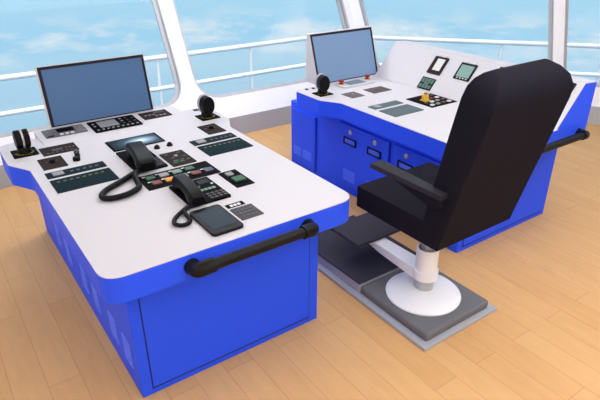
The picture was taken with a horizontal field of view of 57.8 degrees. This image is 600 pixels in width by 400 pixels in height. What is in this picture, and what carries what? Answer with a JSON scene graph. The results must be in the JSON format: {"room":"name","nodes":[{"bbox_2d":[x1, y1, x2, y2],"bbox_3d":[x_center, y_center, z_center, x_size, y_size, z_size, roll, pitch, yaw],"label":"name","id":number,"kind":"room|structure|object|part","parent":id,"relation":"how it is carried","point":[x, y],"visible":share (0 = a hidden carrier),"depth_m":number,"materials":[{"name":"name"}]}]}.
{"room":"control cabin","nodes":[
{"label":"control cabin","id":0,"kind":"room"},
{"bbox_2d":[0,0,362,164],"bbox_3d":[-2.239,-1.841,5.203,6.850,2.425,1.246,-18,32,-31],"label":"wall","id":1,"kind":"structure","parent":0,"point":[232,106],"depth_m":5.92,"materials":[{"name":"white paint"}]},
{"bbox_2d":[0,106,290,188],"bbox_3d":[-1.897,-0.464,5.355,6.850,0.217,0.060,-18,32,-31],"label":"baseboard","id":2,"kind":"structure","parent":1,"relation":"attached to","point":[244,124],"depth_m":6.20,"materials":[{"name":"grey paint"}]},
{"bbox_2d":[172,0,349,96],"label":"window","id":3,"kind":"structure","parent":1,"relation":"in","point":[340,4],"depth_m":6.24,"materials":[{"name":"white metal"}]},
{"bbox_2d":[0,0,599,137],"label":"railing","id":4,"kind":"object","parent":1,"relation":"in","point":[158,13],"depth_m":7.79,"materials":[{"name":"white metal"}]},
{"bbox_3d":[-1.905,-1.379,7.476,0.042,1.142,0.044,-18,32,-31],"label":"post","id":5,"kind":"part","parent":4,"relation":"part of","materials":[{"name":"white metal"}]},
{"bbox_3d":[-0.726,-1.754,8.217,0.042,1.142,0.044,-18,32,-31],"label":"post","id":6,"kind":"part","parent":4,"relation":"part of","materials":[{"name":"white metal"}]},
{"bbox_3d":[-0.211,-1.230,7.138,16.480,1.176,3.602,-7,27,-13],"label":"railing","id":7,"kind":"part","parent":4,"relation":"part of","materials":[{"name":"white metal"}]},
{"bbox_3d":[-0.212,-1.724,6.889,16.480,0.070,3.602,-7,27,-13],"label":"rail","id":8,"kind":"part","parent":4,"relation":"part of","materials":[{"name":"white metal"}]},
{"bbox_3d":[-0.212,-1.353,7.075,16.478,0.064,3.597,-7,27,-13],"label":"rail","id":9,"kind":"part","parent":4,"relation":"part of","materials":[{"name":"white metal"}]},
{"bbox_3d":[3.030,-1.850,8.402,0.042,1.142,0.044,-18,32,-31],"label":"post","id":10,"kind":"part","parent":4,"relation":"part of","materials":[{"name":"white metal"}]},
{"bbox_3d":[4.439,-1.717,8.136,0.042,1.142,0.044,-18,32,-31],"label":"post","id":11,"kind":"part","parent":4,"relation":"part of","materials":[{"name":"white metal"}]},
{"bbox_2d":[0,123,599,399],"bbox_3d":[1.847,0.500,3.767,10.839,0.080,7.280,-18,32,-31],"label":"floor","id":12,"kind":"structure","parent":0,"point":[541,274],"depth_m":3.14,"materials":[{"name":"brown wood"}]},
{"bbox_2d":[0,94,348,397],"bbox_3d":[-0.858,0.073,3.400,1.475,1.017,2.326,-18,32,-31],"label":"control console","id":13,"kind":"object","parent":12,"relation":"on","point":[174,304],"visible":0.98,"depth_m":2.82,"materials":[{"name":"blue paint"}]},
{"bbox_3d":[-1.705,-0.293,3.363,0.141,0.006,0.145,-18,32,-31],"label":"throttle plate","id":14,"kind":"part","parent":13,"relation":"part of","materials":[{"name":"black plastic"}]},
{"bbox_3d":[-1.700,-0.315,3.346,0.088,0.052,0.088,-18,32,-31],"label":"throttle lever","id":15,"kind":"part","parent":13,"relation":"part of","materials":[{"name":"black plastic"}]},
{"bbox_3d":[-1.468,-0.221,3.221,0.136,0.004,0.185,-18,32,-31],"label":"joystick panel","id":16,"kind":"part","parent":13,"relation":"part of","materials":[{"name":"brown plastic"}]},
{"bbox_3d":[-1.370,-0.151,3.075,0.060,0.003,0.053,-18,32,-31],"label":"label plate","id":17,"kind":"part","parent":13,"relation":"part of","materials":[{"name":"grey plastic"}]},
{"bbox_2d":[54,223,62,248],"bbox_3d":[-1.658,0.246,3.723,0.006,0.159,0.120,-18,32,-31],"label":"vent","id":18,"kind":"object","parent":13,"relation":"attached to","point":[57,231],"depth_m":3.71,"materials":[{"name":"blue metal"}]},
{"bbox_3d":[-1.516,-0.320,3.417,0.212,0.004,0.148,-18,32,-31],"label":"selector panel","id":19,"kind":"part","parent":13,"relation":"part of","materials":[{"name":"brown plastic"}]},
{"bbox_2d":[64,239,72,266],"bbox_3d":[-1.508,0.342,3.533,0.006,0.159,0.120,-18,32,-31],"label":"vent","id":20,"kind":"object","parent":13,"relation":"attached to","point":[67,247],"depth_m":3.52,"materials":[{"name":"blue metal"}]},
{"bbox_3d":[-1.341,-0.250,3.255,0.044,0.027,0.043,-18,32,-31],"label":"knob","id":21,"kind":"part","parent":13,"relation":"part of","materials":[{"name":"black plastic"}]},
{"bbox_2d":[79,263,89,293],"bbox_3d":[-1.301,0.474,3.270,0.006,0.159,0.120,-18,32,-31],"label":"vent","id":22,"kind":"object","parent":13,"relation":"attached to","point":[84,278],"depth_m":3.26,"materials":[{"name":"blue metal"}]},
{"bbox_3d":[-1.190,-0.111,3.002,0.328,0.004,0.186,-18,32,-31],"label":"key panel","id":23,"kind":"part","parent":13,"relation":"part of","materials":[{"name":"teal plastic"}]},
{"bbox_2d":[34,54,153,127],"bbox_3d":[-1.443,-0.790,3.870,0.739,0.405,0.133,-18,32,-31],"label":"monitor","id":24,"kind":"object","parent":13,"relation":"on","point":[72,93],"visible":1,"depth_m":3.84,"materials":[{"name":"black"}]},
{"bbox_2d":[90,283,101,314],"bbox_3d":[-1.163,0.562,3.095,0.006,0.159,0.120,-18,32,-31],"label":"vent","id":25,"kind":"object","parent":13,"relation":"attached to","point":[95,294],"depth_m":3.08,"materials":[{"name":"blue metal"}]},
{"bbox_2d":[107,310,119,344],"bbox_3d":[-0.990,0.672,2.876,0.006,0.159,0.120,-18,32,-31],"label":"vent","id":26,"kind":"object","parent":13,"relation":"attached to","point":[113,326],"depth_m":2.86,"materials":[{"name":"blue metal"}]},
{"bbox_3d":[-1.306,-0.539,3.825,0.328,0.009,0.229,-18,32,-31],"label":"navigation panel","id":27,"kind":"part","parent":13,"relation":"part of","materials":[{"name":"black plastic"}]},
{"bbox_2d":[121,332,133,369],"bbox_3d":[-0.863,0.753,2.715,0.006,0.159,0.120,-18,32,-31],"label":"vent","id":28,"kind":"object","parent":13,"relation":"attached to","point":[126,344],"depth_m":2.70,"materials":[{"name":"blue metal"}]},
{"bbox_2d":[99,141,167,201],"bbox_3d":[-0.925,-0.206,3.085,0.327,0.099,0.762,-4,27,-8],"label":"telephone","id":29,"kind":"object","parent":13,"relation":"on","point":[136,155],"visible":1,"depth_m":3.07,"materials":[{"name":"black plastic"}]},
{"bbox_3d":[-0.911,-0.089,2.912,0.176,0.044,0.404,11,29,20],"label":"cord","id":30,"kind":"part","parent":29,"relation":"part of","materials":[{"name":"black plastic"}]},
{"bbox_3d":[-1.069,-0.631,4.005,0.208,0.008,0.151,-18,32,-31],"label":"alarm panel","id":31,"kind":"part","parent":13,"relation":"part of","materials":[{"name":"black plastic"}]},
{"bbox_2d":[0,108,348,278],"bbox_3d":[-0.793,-0.188,3.165,1.475,0.005,1.893,-18,32,-31],"label":"countertop","id":32,"kind":"structure","parent":13,"relation":"on","point":[135,233],"depth_m":2.79,"materials":[{"name":"white plastic"}]},
{"bbox_3d":[-0.741,-0.254,3.285,0.149,0.004,0.228,-18,32,-31],"label":"joystick panel","id":33,"kind":"part","parent":13,"relation":"part of","materials":[{"name":"brown plastic"}]},
{"bbox_3d":[-0.682,-0.141,3.062,0.427,0.004,0.199,-18,32,-31],"label":"button panel","id":34,"kind":"part","parent":13,"relation":"part of","materials":[{"name":"black plastic"}]},
{"bbox_2d":[169,174,230,227],"bbox_3d":[-0.543,-0.029,2.744,0.376,0.089,0.451,-18,32,-31],"label":"telephone","id":35,"kind":"object","parent":13,"relation":"on","point":[201,191],"visible":1,"depth_m":2.77,"materials":[{"name":"black plastic"}]},
{"bbox_3d":[-0.561,0.068,2.614,0.097,0.031,0.226,-2,27,-4],"label":"cord","id":36,"kind":"part","parent":35,"relation":"part of","materials":[{"name":"black plastic"}]},
{"bbox_3d":[-0.645,-0.382,3.532,0.060,0.003,0.055,-18,32,-31],"label":"label plate","id":37,"kind":"part","parent":13,"relation":"part of","materials":[{"name":"grey plastic"}]},
{"bbox_3d":[-0.683,-0.635,3.979,0.088,0.052,0.088,-18,32,-31],"label":"throttle lever","id":38,"kind":"part","parent":13,"relation":"part of","materials":[{"name":"black plastic"}]},
{"bbox_3d":[-0.680,-0.613,3.995,0.144,0.006,0.138,-18,32,-31],"label":"throttle plate","id":39,"kind":"part","parent":13,"relation":"part of","materials":[{"name":"black plastic"}]},
{"bbox_3d":[-0.612,-0.493,3.759,0.133,0.004,0.189,-18,32,-31],"label":"joystick panel","id":40,"kind":"part","parent":13,"relation":"part of","materials":[{"name":"brown plastic"}]},
{"bbox_3d":[-0.399,0.094,2.583,0.164,0.016,0.267,-18,32,-31],"label":"touch panel","id":41,"kind":"part","parent":13,"relation":"part of","materials":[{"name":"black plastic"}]},
{"bbox_3d":[-0.341,0.515,2.812,0.956,0.666,0.007,-18,32,-31],"label":"access panel","id":42,"kind":"part","parent":13,"relation":"part of","materials":[{"name":"blue paint"}]},
{"bbox_3d":[-0.476,-0.340,3.457,0.307,0.004,0.185,-18,32,-31],"label":"key panel","id":43,"kind":"part","parent":13,"relation":"part of","materials":[{"name":"teal plastic"}]},
{"bbox_3d":[-0.356,-0.121,3.022,0.110,0.004,0.224,-18,32,-31],"label":"switch panel","id":44,"kind":"part","parent":13,"relation":"part of","materials":[{"name":"black plastic"}]},
{"bbox_3d":[-0.261,0.058,2.667,0.121,0.004,0.128,-18,32,-31],"label":"fingerprint panel","id":45,"kind":"part","parent":13,"relation":"part of","materials":[{"name":"grey plastic"}]},
{"bbox_3d":[-0.191,0.215,2.482,0.671,0.070,0.098,-18,32,-31],"label":"handrail","id":46,"kind":"part","parent":13,"relation":"part of","materials":[{"name":"black rubber"}]},
{"bbox_2d":[317,215,496,351],"bbox_3d":[0.562,0.470,3.630,0.630,0.100,1.337,-18,32,-31],"label":"platform","id":47,"kind":"object","parent":12,"relation":"on","point":[363,272],"visible":0.68,"depth_m":3.41,"materials":[{"name":"grey metal"}]},
{"bbox_3d":[0.562,0.504,3.648,0.630,0.022,1.337,-18,32,-31],"label":"plate","id":48,"kind":"part","parent":47,"relation":"part of","materials":[{"name":"grey metal"}]},
{"bbox_2d":[330,59,573,315],"bbox_3d":[0.669,-0.119,3.085,0.650,1.484,1.214,-18,32,-31],"label":"chair","id":49,"kind":"object","parent":47,"relation":"on","point":[505,118],"visible":1,"depth_m":2.65,"materials":[{"name":"black leather"}]},
{"bbox_3d":[0.614,0.350,3.475,0.120,0.072,0.455,-18,32,-31],"label":"footrest arm","id":50,"kind":"part","parent":49,"relation":"part of","materials":[{"name":"white paint"}]},
{"bbox_3d":[0.740,0.004,3.083,0.600,0.129,0.582,-18,32,-31],"label":"seat","id":51,"kind":"part","parent":49,"relation":"part of","materials":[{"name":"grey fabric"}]},
{"bbox_3d":[0.547,-0.106,2.738,0.086,0.028,0.492,-18,32,-31],"label":"armrest","id":52,"kind":"part","parent":49,"relation":"part of","materials":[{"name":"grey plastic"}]},
{"bbox_3d":[0.948,-0.215,2.643,0.597,0.915,0.319,-18,32,-31],"label":"backrest","id":53,"kind":"part","parent":49,"relation":"part of","materials":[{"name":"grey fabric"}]},
{"bbox_2d":[291,41,596,252],"bbox_3d":[0.936,-0.566,4.527,1.295,1.140,2.376,-18,32,-31],"label":"control console","id":54,"kind":"object","parent":12,"relation":"on","point":[402,115],"visible":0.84,"depth_m":4.41,"materials":[{"name":"blue paint"}]},
{"bbox_2d":[294,145,300,155],"bbox_3d":[-0.024,-0.479,5.252,0.006,0.084,0.115,-18,32,-31],"label":"vent","id":55,"kind":"object","parent":54,"relation":"attached to","point":[297,148],"depth_m":5.25,"materials":[{"name":"blue metal"}]},
{"bbox_3d":[0.039,-0.576,5.134,0.027,0.523,0.370,-18,32,-31],"label":"door","id":56,"kind":"part","parent":54,"relation":"part of","materials":[{"name":"blue paint"}]},
{"bbox_2d":[303,149,311,161],"bbox_3d":[0.067,-0.421,5.137,0.006,0.084,0.140,-18,32,-31],"label":"vent","id":57,"kind":"object","parent":54,"relation":"attached to","point":[307,153],"depth_m":5.13,"materials":[{"name":"blue metal"}]},
{"bbox_3d":[0.189,-0.891,4.544,0.134,0.006,0.128,-18,32,-31],"label":"throttle plate","id":58,"kind":"part","parent":54,"relation":"part of","materials":[{"name":"black plastic"}]},
{"bbox_3d":[0.188,-0.913,4.529,0.088,0.052,0.088,-18,32,-31],"label":"throttle lever","id":59,"kind":"part","parent":54,"relation":"part of","materials":[{"name":"black plastic"}]},
{"bbox_2d":[305,26,377,83],"bbox_3d":[0.395,-1.318,4.926,0.715,0.420,0.194,-18,32,-31],"label":"monitor","id":60,"kind":"object","parent":54,"relation":"on","point":[345,54],"visible":0.81,"depth_m":4.88,"materials":[{"name":"white"}]},
{"bbox_2d":[343,168,354,183],"bbox_3d":[0.419,-0.207,4.685,0.006,0.098,0.155,-18,32,-31],"label":"vent","id":61,"kind":"object","parent":54,"relation":"attached to","point":[348,173],"depth_m":4.68,"materials":[{"name":"blue metal"}]},
{"bbox_3d":[0.441,-0.874,4.513,0.135,0.004,0.145,-18,32,-31],"label":"joystick panel","id":62,"kind":"part","parent":54,"relation":"part of","materials":[{"name":"plastic"}]},
{"bbox_2d":[335,74,374,87],"bbox_3d":[0.493,-1.062,4.826,0.376,0.057,0.145,-18,32,-31],"label":"control panel","id":63,"kind":"object","parent":54,"relation":"on","point":[363,81],"depth_m":4.79,"materials":[{"name":"white plastic"}]},
{"bbox_3d":[0.518,-0.310,4.506,0.027,0.553,0.603,-18,32,-31],"label":"door","id":64,"kind":"part","parent":54,"relation":"part of","materials":[{"name":"blue paint"}]},
{"bbox_3d":[0.664,-0.945,4.654,0.202,0.004,0.142,-18,32,-31],"label":"selector panel","id":65,"kind":"part","parent":54,"relation":"part of","materials":[{"name":"grey plastic"}]},
{"bbox_3d":[0.772,-0.682,4.133,0.302,0.004,0.182,-18,32,-31],"label":"key panel","id":66,"kind":"part","parent":54,"relation":"part of","materials":[{"name":"teal plastic"}]},
{"bbox_3d":[0.896,-0.068,4.027,0.027,0.553,0.603,-18,32,-31],"label":"door","id":67,"kind":"part","parent":54,"relation":"part of","materials":[{"name":"blue paint"}]},
{"bbox_2d":[297,75,558,142],"bbox_3d":[0.870,-0.711,4.199,0.925,0.005,1.873,-18,32,-31],"label":"countertop","id":68,"kind":"structure","parent":54,"relation":"on","point":[436,123],"depth_m":4.28,"materials":[{"name":"white plastic"}]},
{"bbox_3d":[1.057,-0.803,4.371,0.290,0.004,0.285,-18,32,-31],"label":"button panel","id":69,"kind":"part","parent":54,"relation":"part of","materials":[{"name":"black plastic"}]},
{"bbox_3d":[1.333,-0.982,4.413,0.246,0.291,1.853,-18,32,-31],"label":"sloped panel","id":70,"kind":"part","parent":54,"relation":"part of","materials":[{"name":"white laminate"}]},
{"bbox_3d":[1.559,-0.089,4.006,0.941,0.666,0.007,-18,32,-31],"label":"access panel","id":71,"kind":"part","parent":54,"relation":"part of","materials":[{"name":"blue paint"}]},
{"bbox_3d":[1.726,-0.376,3.697,0.818,0.070,0.098,-18,32,-31],"label":"handrail","id":72,"kind":"part","parent":54,"relation":"part of","materials":[{"name":"black metal"}]},
{"bbox_2d":[349,0,599,106],"bbox_3d":[3.690,-2.311,6.117,7.447,2.418,0.785,8,28,15],"label":"wall","id":73,"kind":"structure","parent":0,"point":[559,5],"depth_m":6.35,"materials":[{"name":"white paint"}]},
{"bbox_2d":[358,0,553,68],"bbox_3d":[1.749,-2.545,6.674,2.798,1.967,0.672,8,28,15],"label":"window","id":74,"kind":"structure","parent":73,"relation":"in","point":[551,2],"depth_m":6.42,"materials":[{"name":"white metal"}]},
{"bbox_2d":[563,0,599,86],"bbox_3d":[4.135,-2.219,6.023,2.454,1.967,0.672,8,28,15],"label":"window","id":75,"kind":"structure","parent":73,"relation":"in","point":[566,1],"depth_m":6.36,"materials":[{"name":"white metal"}]},
{"bbox_2d":[587,106,599,124],"bbox_3d":[4.038,-0.930,6.270,6.500,0.217,0.060,8,28,15],"label":"baseboard","id":76,"kind":"structure","parent":73,"relation":"attached to","point":[594,114],"depth_m":6.40,"materials":[{"name":"grey paint"}]}
]}

